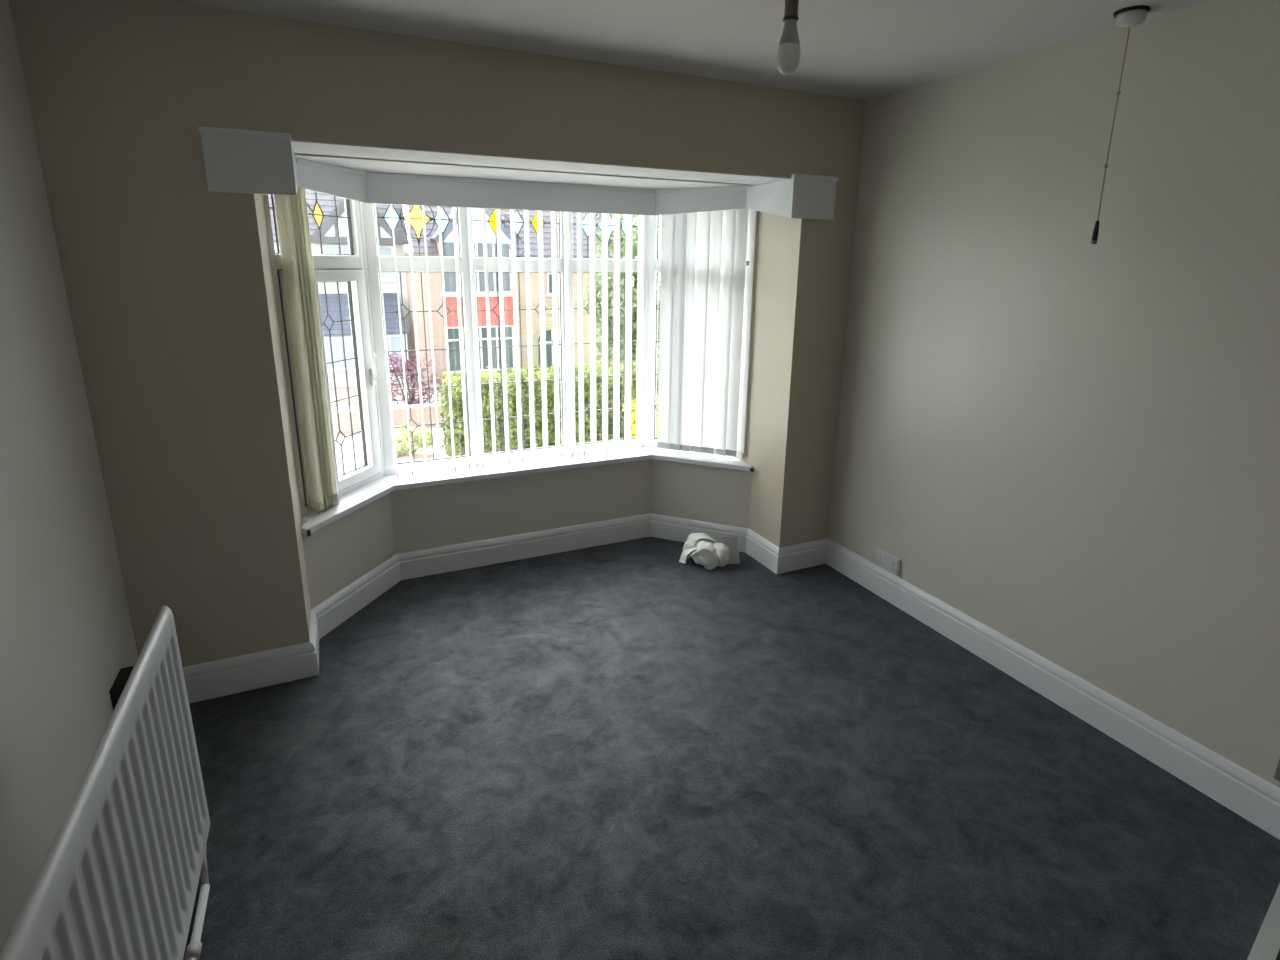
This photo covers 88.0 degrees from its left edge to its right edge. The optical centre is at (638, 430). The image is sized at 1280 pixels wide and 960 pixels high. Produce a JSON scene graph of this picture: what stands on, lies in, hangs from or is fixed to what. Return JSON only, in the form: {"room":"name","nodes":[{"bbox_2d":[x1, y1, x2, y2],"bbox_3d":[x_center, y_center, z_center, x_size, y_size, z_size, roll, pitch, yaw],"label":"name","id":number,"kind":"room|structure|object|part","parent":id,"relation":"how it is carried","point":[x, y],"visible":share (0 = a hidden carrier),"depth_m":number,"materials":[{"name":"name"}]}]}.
{"room":"empty bedroom","nodes":[
{"label":"empty bedroom","id":0,"kind":"room"},
{"bbox_2d":[0,0,137,952],"bbox_3d":[-1.070,0.405,0.288,0.250,2.510,4.800,-6,16,-24],"label":"wall","id":1,"kind":"structure","parent":0,"point":[66,630],"depth_m":1.84,"materials":[{"name":"white paint"}]},
{"bbox_2d":[0,605,209,959],"bbox_3d":[-1.041,1.035,1.101,0.323,0.770,1.620,-6,16,-24],"label":"radiator","id":2,"kind":"object","parent":1,"relation":"attached to","point":[118,877],"visible":1,"depth_m":1.36,"materials":[{"name":"metal"}]},
{"bbox_2d":[109,666,133,710],"bbox_3d":[-1.728,0.903,2.248,0.055,0.152,0.140,-6,16,-24],"label":"box","id":3,"kind":"object","parent":1,"relation":"attached to","point":[116,690],"visible":0.26,"depth_m":2.19,"materials":[{"name":"black metal"}]},
{"bbox_2d":[302,492,396,608],"bbox_3d":[-1.504,0.743,3.369,0.300,0.812,0.756,5,15,16],"label":"wall","id":4,"kind":"structure","parent":0,"point":[337,554],"depth_m":3.17,"materials":[{"name":"paint"}]},
{"bbox_2d":[310,610,318,670],"bbox_3d":[-1.395,0.907,2.856,0.020,0.148,0.301,-6,16,-24],"label":"baseboard","id":5,"kind":"structure","parent":4,"relation":"attached to","point":[314,634],"depth_m":2.84,"materials":[{"name":"white paint"}]},
{"bbox_2d":[263,192,394,536],"bbox_3d":[-1.484,-0.397,3.078,0.363,1.565,0.801,4,15,13],"label":"window","id":6,"kind":"structure","parent":4,"relation":"in","point":[358,487],"depth_m":3.23,"materials":[{"name":"white plastic"}]},
{"bbox_3d":[-1.557,-0.353,2.847,0.063,1.456,0.056,5,15,16],"label":"frame","id":7,"kind":"part","parent":6,"relation":"part of","materials":[{"name":"white plastic"}]},
{"bbox_3d":[-1.521,-0.179,2.971,0.064,1.046,0.111,5,15,16],"label":"sash","id":8,"kind":"part","parent":6,"relation":"part of","materials":[{"name":"beige fabric"}]},
{"bbox_2d":[274,188,338,524],"bbox_3d":[-1.446,-0.386,2.959,0.092,1.519,0.548,4,15,11],"label":"vertical blind","id":9,"kind":"object","parent":6,"relation":"attached to","point":[291,211],"visible":0.78,"depth_m":2.89,"materials":[{"name":"beige fabric"}]},
{"bbox_3d":[-1.485,0.401,2.926,0.048,0.010,0.098,1,14,0],"label":"pull cord","id":10,"kind":"part","parent":9,"relation":"part of","materials":[{"name":"fabric"}]},
{"bbox_3d":[-1.439,0.359,3.077,0.003,0.015,0.136,5,15,16],"label":"bead chain","id":11,"kind":"part","parent":9,"relation":"part of","materials":[{"name":"grey"}]},
{"bbox_3d":[-1.487,0.304,3.288,0.065,0.042,0.613,5,15,16],"label":"frame","id":12,"kind":"part","parent":6,"relation":"part of","materials":[{"name":"white plastic"}]},
{"bbox_3d":[-1.443,-0.244,3.232,0.064,1.046,0.361,5,15,16],"label":"sash","id":13,"kind":"part","parent":6,"relation":"part of","materials":[{"name":"white plastic"}]},
{"bbox_3d":[-1.414,0.341,3.246,0.185,0.027,0.766,5,15,16],"label":"sill","id":14,"kind":"part","parent":6,"relation":"part of","materials":[{"name":"white paint"}]},
{"bbox_3d":[-1.399,-0.485,3.373,0.063,1.456,0.035,5,15,16],"label":"frame","id":15,"kind":"part","parent":6,"relation":"part of","materials":[{"name":"white plastic"}]},
{"bbox_3d":[-1.397,-0.479,3.406,0.066,1.565,0.077,-6,16,-24],"label":"corner post","id":16,"kind":"part","parent":6,"relation":"part of","materials":[{"name":"white plastic"}]},
{"bbox_3d":[-1.343,-0.306,3.374,0.042,0.155,0.028,5,15,16],"label":"handle","id":17,"kind":"part","parent":6,"relation":"part of","materials":[{"name":"white plastic"}]},
{"bbox_2d":[311,554,400,638],"bbox_3d":[-1.370,0.802,3.270,0.020,0.148,0.619,5,15,16],"label":"baseboard","id":18,"kind":"structure","parent":4,"relation":"attached to","point":[345,603],"depth_m":3.23,"materials":[{"name":"white paint"}]},
{"bbox_2d":[9,0,865,666],"bbox_3d":[-0.506,-0.318,3.164,3.248,2.510,0.620,-6,16,-24],"label":"wall","id":19,"kind":"structure","parent":0,"point":[169,281],"depth_m":2.41,"materials":[{"name":"paint"}]},
{"bbox_2d":[183,642,318,702],"bbox_3d":[-1.594,0.965,2.617,0.587,0.148,0.020,-6,16,-24],"label":"baseboard","id":20,"kind":"structure","parent":19,"relation":"attached to","point":[223,677],"depth_m":2.63,"materials":[{"name":"white paint"}]},
{"bbox_2d":[777,538,827,573],"bbox_3d":[0.927,0.707,3.745,0.361,0.148,0.020,-6,16,-24],"label":"baseboard","id":21,"kind":"structure","parent":19,"relation":"attached to","point":[812,553],"depth_m":3.73,"materials":[{"name":"white paint"}]},
{"bbox_2d":[392,459,650,552],"bbox_3d":[-0.676,0.595,3.989,1.768,0.812,0.300,-6,16,-24],"label":"wall","id":22,"kind":"structure","parent":0,"point":[427,517],"depth_m":3.77,"materials":[{"name":"paint"}]},
{"bbox_2d":[362,203,651,489],"bbox_3d":[-0.661,-0.549,3.712,1.550,1.565,0.381,-6,16,-24],"label":"window","id":23,"kind":"structure","parent":22,"relation":"in","point":[406,481],"depth_m":3.64,"materials":[{"name":"white plastic"}]},
{"bbox_3d":[-1.346,-0.507,3.425,0.053,1.438,0.063,-6,16,-24],"label":"frame","id":24,"kind":"part","parent":23,"relation":"part of","materials":[{"name":"white plastic"}]},
{"bbox_3d":[-0.765,-1.115,3.538,0.076,0.132,0.002,-6,16,-24],"label":"stained glass","id":25,"kind":"part","parent":23,"relation":"part of","materials":[{"name":"yellow glass"}]},
{"bbox_2d":[374,204,644,478],"bbox_3d":[-0.637,-0.550,3.621,1.460,1.507,0.089,-6,16,-24],"label":"vertical blind","id":26,"kind":"object","parent":23,"relation":"attached to","point":[629,218],"visible":0.91,"depth_m":3.69,"materials":[{"name":"white fabric"}]},
{"bbox_3d":[-0.623,0.168,3.766,1.410,0.002,0.002,-6,16,-24],"label":"bead chain","id":27,"kind":"part","parent":26,"relation":"part of","materials":[{"name":"white plastic"}]},
{"bbox_3d":[-0.678,0.146,3.910,1.542,0.060,0.065,-6,16,-24],"label":"frame","id":28,"kind":"part","parent":23,"relation":"part of","materials":[{"name":"white plastic"}]},
{"bbox_3d":[-0.640,0.200,3.836,1.550,0.027,0.241,-6,16,-24],"label":"sill","id":29,"kind":"part","parent":23,"relation":"part of","materials":[{"name":"white paint"}]},
{"bbox_3d":[-0.552,-1.137,3.634,0.076,0.132,0.002,-6,16,-24],"label":"stained glass","id":30,"kind":"part","parent":23,"relation":"part of","materials":[{"name":"yellow glass"}]},
{"bbox_3d":[0.020,-0.646,4.036,0.021,1.438,0.063,-6,16,-24],"label":"frame","id":31,"kind":"part","parent":23,"relation":"part of","materials":[{"name":"white plastic"}]},
{"bbox_2d":[397,513,650,579],"bbox_3d":[-0.606,0.662,3.857,1.503,0.148,0.020,-6,16,-24],"label":"baseboard","id":32,"kind":"structure","parent":22,"relation":"attached to","point":[437,560],"depth_m":3.81,"materials":[{"name":"white paint"}]},
{"bbox_2d":[291,140,790,188],"bbox_3d":[-0.483,-1.271,3.173,2.940,0.104,1.047,-6,16,-24],"label":"ceiling","id":33,"kind":"structure","parent":0,"point":[356,157],"depth_m":2.94,"materials":[{"name":"white paint"}]},
{"bbox_2d":[198,126,837,219],"bbox_3d":[-0.397,-1.110,3.078,2.658,0.201,0.795,-6,16,-24],"label":"pelmet","id":34,"kind":"object","parent":33,"relation":"attached to","point":[235,160],"visible":1,"depth_m":3.21,"materials":[{"name":"white paint"}]},
{"bbox_2d":[165,0,1207,99],"bbox_3d":[0.534,-1.032,0.676,3.748,0.120,4.800,-6,16,-24],"label":"ceiling","id":35,"kind":"structure","parent":0,"point":[855,49],"depth_m":2.27,"materials":[{"name":"white paint"}]},
{"bbox_2d":[777,0,800,74],"bbox_3d":[0.385,-1.065,1.671,0.090,0.308,0.090,-6,16,-24],"label":"pendant lamp","id":36,"kind":"object","parent":35,"relation":"hanging from","point":[788,52],"visible":1,"depth_m":1.67,"materials":[{"name":"grey"}]},
{"bbox_2d":[1091,5,1149,243],"bbox_3d":[1.539,-0.973,2.162,0.094,0.703,0.094,-6,16,-24],"label":"switch","id":37,"kind":"object","parent":35,"relation":"hanging from","point":[1128,17],"visible":1,"depth_m":2.08,"materials":[{"name":"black plastic"}]},
{"bbox_3d":[1.546,-0.990,2.161,0.012,0.590,0.003,-6,16,-24],"label":"cord","id":38,"kind":"part","parent":37,"relation":"part of","materials":[{"name":"grey fabric"}]},
{"bbox_2d":[1116,9,1146,27],"bbox_3d":[1.546,-1.289,2.083,0.080,0.037,0.080,-6,16,-24],"label":"switch","id":39,"kind":"object","parent":37,"relation":"attached to","point":[1128,18],"depth_m":2.06,"materials":[{"name":"white plastic"}]},
{"bbox_3d":[1.542,-1.310,2.076,0.094,0.007,0.094,-6,16,-24],"label":"plate","id":40,"kind":"part","parent":37,"relation":"part of","materials":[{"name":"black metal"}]},
{"bbox_2d":[651,459,751,527],"bbox_3d":[0.359,0.550,4.211,0.752,0.812,0.300,6,15,21],"label":"wall","id":41,"kind":"structure","parent":0,"point":[718,495],"depth_m":4.00,"materials":[{"name":"paint"}]},
{"bbox_2d":[644,215,753,471],"bbox_3d":[0.372,-0.590,3.919,0.792,1.565,0.367,7,15,22],"label":"window","id":42,"kind":"structure","parent":41,"relation":"in","point":[653,262],"depth_m":4.00,"materials":[{"name":"white plastic"}]},
{"bbox_3d":[0.056,-0.628,4.056,0.064,1.565,0.077,-6,16,-24],"label":"corner post","id":43,"kind":"part","parent":42,"relation":"part of","materials":[{"name":"white plastic"}]},
{"bbox_3d":[0.085,-0.645,4.033,0.045,1.438,0.063,6,15,21],"label":"frame","id":44,"kind":"part","parent":42,"relation":"part of","materials":[{"name":"white plastic"}]},
{"bbox_3d":[0.338,0.105,4.116,0.609,0.060,0.065,6,15,21],"label":"frame","id":45,"kind":"part","parent":42,"relation":"part of","materials":[{"name":"white plastic"}]},
{"bbox_3d":[0.332,0.160,4.038,0.758,0.027,0.203,6,15,21],"label":"sill","id":46,"kind":"part","parent":42,"relation":"part of","materials":[{"name":"white paint"}]},
{"bbox_2d":[657,209,755,458],"bbox_3d":[0.380,-0.594,3.825,0.581,1.501,0.084,7,15,23],"label":"vertical blind","id":47,"kind":"object","parent":42,"relation":"attached to","point":[703,265],"visible":0.83,"depth_m":3.83,"materials":[{"name":"white fabric"}]},
{"bbox_2d":[650,513,748,552],"bbox_3d":[0.359,0.623,4.052,0.624,0.148,0.020,6,15,21],"label":"baseboard","id":48,"kind":"structure","parent":41,"relation":"attached to","point":[661,526],"depth_m":4.06,"materials":[{"name":"white paint"}]},
{"bbox_2d":[746,529,778,573],"bbox_3d":[0.710,0.689,3.806,0.020,0.148,0.317,-6,16,-24],"label":"baseboard","id":49,"kind":"structure","parent":41,"relation":"attached to","point":[762,550],"depth_m":3.79,"materials":[{"name":"white paint"}]},
{"bbox_2d":[183,537,1279,959],"bbox_3d":[0.350,1.345,1.630,3.248,0.060,5.049,-6,16,-24],"label":"floor","id":50,"kind":"structure","parent":0,"point":[624,750],"depth_m":2.14,"materials":[{"name":"grey carpet"}]},
{"bbox_2d":[679,533,739,569],"bbox_3d":[0.402,0.682,3.786,0.317,0.166,0.194,9,16,29],"label":"cloth","id":51,"kind":"object","parent":50,"relation":"on","point":[709,554],"visible":1,"depth_m":3.77,"materials":[{"name":"white fabric"}]},
{"bbox_2d":[1247,883,1279,959],"bbox_3d":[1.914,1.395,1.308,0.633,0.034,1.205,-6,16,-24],"label":"door","id":52,"kind":"structure","parent":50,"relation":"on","point":[1266,946],"depth_m":1.68,"materials":[{"name":"white paint"}]},
{"bbox_2d":[828,0,1279,787],"bbox_3d":[2.109,0.080,1.710,0.250,2.510,4.800,-6,16,-24],"label":"wall","id":53,"kind":"structure","parent":0,"point":[1070,444],"depth_m":2.38,"materials":[{"name":"paint"}]},
{"bbox_2d":[876,549,900,574],"bbox_3d":[1.271,0.670,3.383,0.024,0.086,0.146,-6,16,-24],"label":"wall socket","id":54,"kind":"object","parent":53,"relation":"attached to","point":[885,560],"visible":1,"depth_m":3.37,"materials":[{"name":"white plastic"}]},
{"bbox_2d":[826,538,1279,839],"bbox_3d":[1.974,1.179,1.931,0.020,0.148,4.300,-6,16,-24],"label":"baseboard","id":55,"kind":"structure","parent":53,"relation":"attached to","point":[1255,799],"depth_m":2.50,"materials":[{"name":"white paint"}]},
{"bbox_2d":[1274,757,1279,780],"bbox_3d":[1.956,1.026,1.934,0.024,0.086,0.146,-6,16,-24],"label":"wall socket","id":56,"kind":"object","parent":53,"relation":"attached to","point":[1277,772],"visible":1,"depth_m":1.99,"materials":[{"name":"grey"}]},
{"label":"outside","id":57,"kind":"structure","parent":0,"visible":0},
{"bbox_3d":[-12.289,-3.711,32.717,80.000,0.280,56.000,-6,16,-24],"label":"ground","id":58,"kind":"structure","parent":57,"visible":0},
{"bbox_2d":[268,189,413,387],"bbox_3d":[-13.323,-6.961,25.419,7.990,9.946,8.500,-6,16,-24],"label":"house","id":59,"kind":"structure","parent":58,"relation":"on","point":[329,237],"depth_m":23.67,"materials":[{"name":"grey"}]},
{"bbox_3d":[-10.669,-2.688,23.121,0.423,1.010,0.015,-6,16,-24],"label":"pane","id":60,"kind":"part","parent":59,"relation":"part of","materials":[{"name":"clear glass"}]},
{"bbox_3d":[-10.824,-6.000,23.667,0.488,1.060,0.015,-6,16,-24],"label":"pane","id":61,"kind":"part","parent":59,"relation":"part of","materials":[{"name":"clear glass"}]},
{"bbox_3d":[-10.318,-6.052,23.893,0.488,1.060,0.015,-6,16,-24],"label":"pane","id":62,"kind":"part","parent":59,"relation":"part of","materials":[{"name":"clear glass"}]},
{"bbox_3d":[-10.220,-2.733,23.321,0.423,1.010,0.015,-6,16,-24],"label":"pane","id":63,"kind":"part","parent":59,"relation":"part of","materials":[{"name":"clear glass"}]},
{"bbox_3d":[-9.304,-6.156,24.347,0.488,1.060,0.015,-6,16,-24],"label":"pane","id":64,"kind":"part","parent":59,"relation":"part of","materials":[{"name":"clear glass"}]},
{"bbox_3d":[-9.146,-2.843,23.802,0.373,1.010,0.015,-6,16,-24],"label":"pane","id":65,"kind":"part","parent":59,"relation":"part of","materials":[{"name":"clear glass"}]},
{"bbox_3d":[-8.744,-2.884,23.982,0.373,1.010,0.015,-6,16,-24],"label":"pane","id":66,"kind":"part","parent":59,"relation":"part of","materials":[{"name":"clear glass"}]},
{"bbox_2d":[333,402,445,434],"bbox_3d":[-6.552,-0.298,17.908,3.050,0.670,0.400,-6,16,-24],"label":"wall","id":67,"kind":"structure","parent":58,"relation":"on","point":[399,412],"depth_m":17.82,"materials":[{"name":"brick"}]},
{"bbox_2d":[393,424,433,456],"bbox_3d":[-5.501,0.235,15.586,1.296,0.734,1.096,-6,16,-24],"label":"shrub","id":68,"kind":"object","parent":58,"relation":"on","point":[417,434],"visible":0.68,"depth_m":15.40,"materials":[{"name":"green plant"}]},
{"bbox_2d":[386,352,442,405],"bbox_3d":[-6.492,-1.360,19.295,2.146,2.002,1.303,-6,16,-24],"label":"shrub","id":69,"kind":"object","parent":58,"relation":"on","point":[396,369],"visible":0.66,"depth_m":19.11,"materials":[{"name":"purple plant"}]},
{"bbox_2d":[405,205,612,380],"bbox_3d":[-5.951,-7.298,27.888,7.740,9.546,8.150,-6,16,-24],"label":"house","id":70,"kind":"structure","parent":58,"relation":"on","point":[433,244],"depth_m":24.66,"materials":[{"name":"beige brick"}]},
{"bbox_3d":[-6.656,-5.797,23.558,0.538,1.710,0.015,-6,16,-24],"label":"pane","id":71,"kind":"part","parent":70,"relation":"part of","materials":[{"name":"clear glass"}]},
{"bbox_3d":[-6.688,-2.957,24.278,0.538,1.550,0.015,-6,16,-24],"label":"pane","id":72,"kind":"part","parent":70,"relation":"part of","materials":[{"name":"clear glass"}]},
{"bbox_3d":[-6.104,-5.854,23.805,0.538,1.710,0.015,-6,16,-24],"label":"pane","id":73,"kind":"part","parent":70,"relation":"part of","materials":[{"name":"glass"}]},
{"bbox_3d":[-6.136,-3.014,24.525,0.538,1.550,0.015,-6,16,-24],"label":"pane","id":74,"kind":"part","parent":70,"relation":"part of","materials":[{"name":"glass"}]},
{"bbox_3d":[-5.552,-5.910,24.052,0.538,1.710,0.015,-6,16,-24],"label":"pane","id":75,"kind":"part","parent":70,"relation":"part of","materials":[{"name":"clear glass"}]},
{"bbox_3d":[-5.584,-3.070,24.772,0.538,1.550,0.015,-6,16,-24],"label":"pane","id":76,"kind":"part","parent":70,"relation":"part of","materials":[{"name":"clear glass"}]},
{"bbox_3d":[-5.000,-5.966,24.299,0.538,1.710,0.015,-6,16,-24],"label":"pane","id":77,"kind":"part","parent":70,"relation":"part of","materials":[{"name":"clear glass"}]},
{"bbox_3d":[-5.032,-3.127,25.019,0.538,1.550,0.015,-6,16,-24],"label":"pane","id":78,"kind":"part","parent":70,"relation":"part of","materials":[{"name":"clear glass"}]},
{"bbox_3d":[-3.453,-3.152,26.622,1.160,1.785,0.030,-6,16,-24],"label":"arched door","id":79,"kind":"part","parent":70,"relation":"part of","materials":[{"name":"clear glass"}]},
{"bbox_3d":[-3.365,-5.764,26.013,0.350,0.710,0.015,-6,16,-24],"label":"pane","id":80,"kind":"part","parent":70,"relation":"part of","materials":[{"name":"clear glass"}]},
{"bbox_2d":[437,360,658,456],"bbox_3d":[-1.796,-0.648,16.517,6.078,2.052,1.488,-6,16,-24],"label":"hedge","id":81,"kind":"object","parent":58,"relation":"on","point":[456,392],"visible":0.3,"depth_m":15.63,"materials":[{"name":"green plant"}]},
{"bbox_2d":[584,213,659,364],"bbox_3d":[-0.111,-4.859,22.965,3.759,7.098,3.196,-1,14,-8],"label":"tree","id":82,"kind":"object","parent":58,"relation":"on","point":[610,228],"visible":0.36,"depth_m":22.41,"materials":[{"name":"green plant"}]},
{"bbox_2d":[622,396,657,437],"bbox_3d":[0.279,-0.199,16.062,1.390,1.470,0.869,0,14,-4],"label":"shrub","id":83,"kind":"object","parent":58,"relation":"on","point":[633,429],"visible":0.12,"depth_m":15.85,"materials":[{"name":"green plant"}]},
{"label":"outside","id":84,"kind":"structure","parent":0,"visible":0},
{"bbox_2d":[334,426,450,474],"bbox_3d":[-5.862,1.511,12.169,8.000,0.200,11.100,-6,16,-24],"label":"driveway","id":85,"kind":"structure","parent":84,"point":[347,447],"depth_m":15.71,"materials":[{"name":"grey concrete"}]},
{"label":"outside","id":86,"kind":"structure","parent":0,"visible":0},
{"bbox_2d":[329,377,447,405],"bbox_3d":[-10.807,-1.171,22.485,7.900,0.220,4.400,-6,16,-24],"label":"forecourt","id":87,"kind":"structure","parent":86,"point":[342,393],"depth_m":22.41,"materials":[{"name":"grey concrete"}]},
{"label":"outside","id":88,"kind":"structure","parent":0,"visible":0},
{"bbox_2d":[331,398,442,431],"bbox_3d":[-6.346,-0.524,20.163,80.000,0.204,3.500,-6,16,-24],"label":"road","id":89,"kind":"structure","parent":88,"point":[353,406],"depth_m":20.49,"materials":[{"name":"grey asphalt"}]}
]}

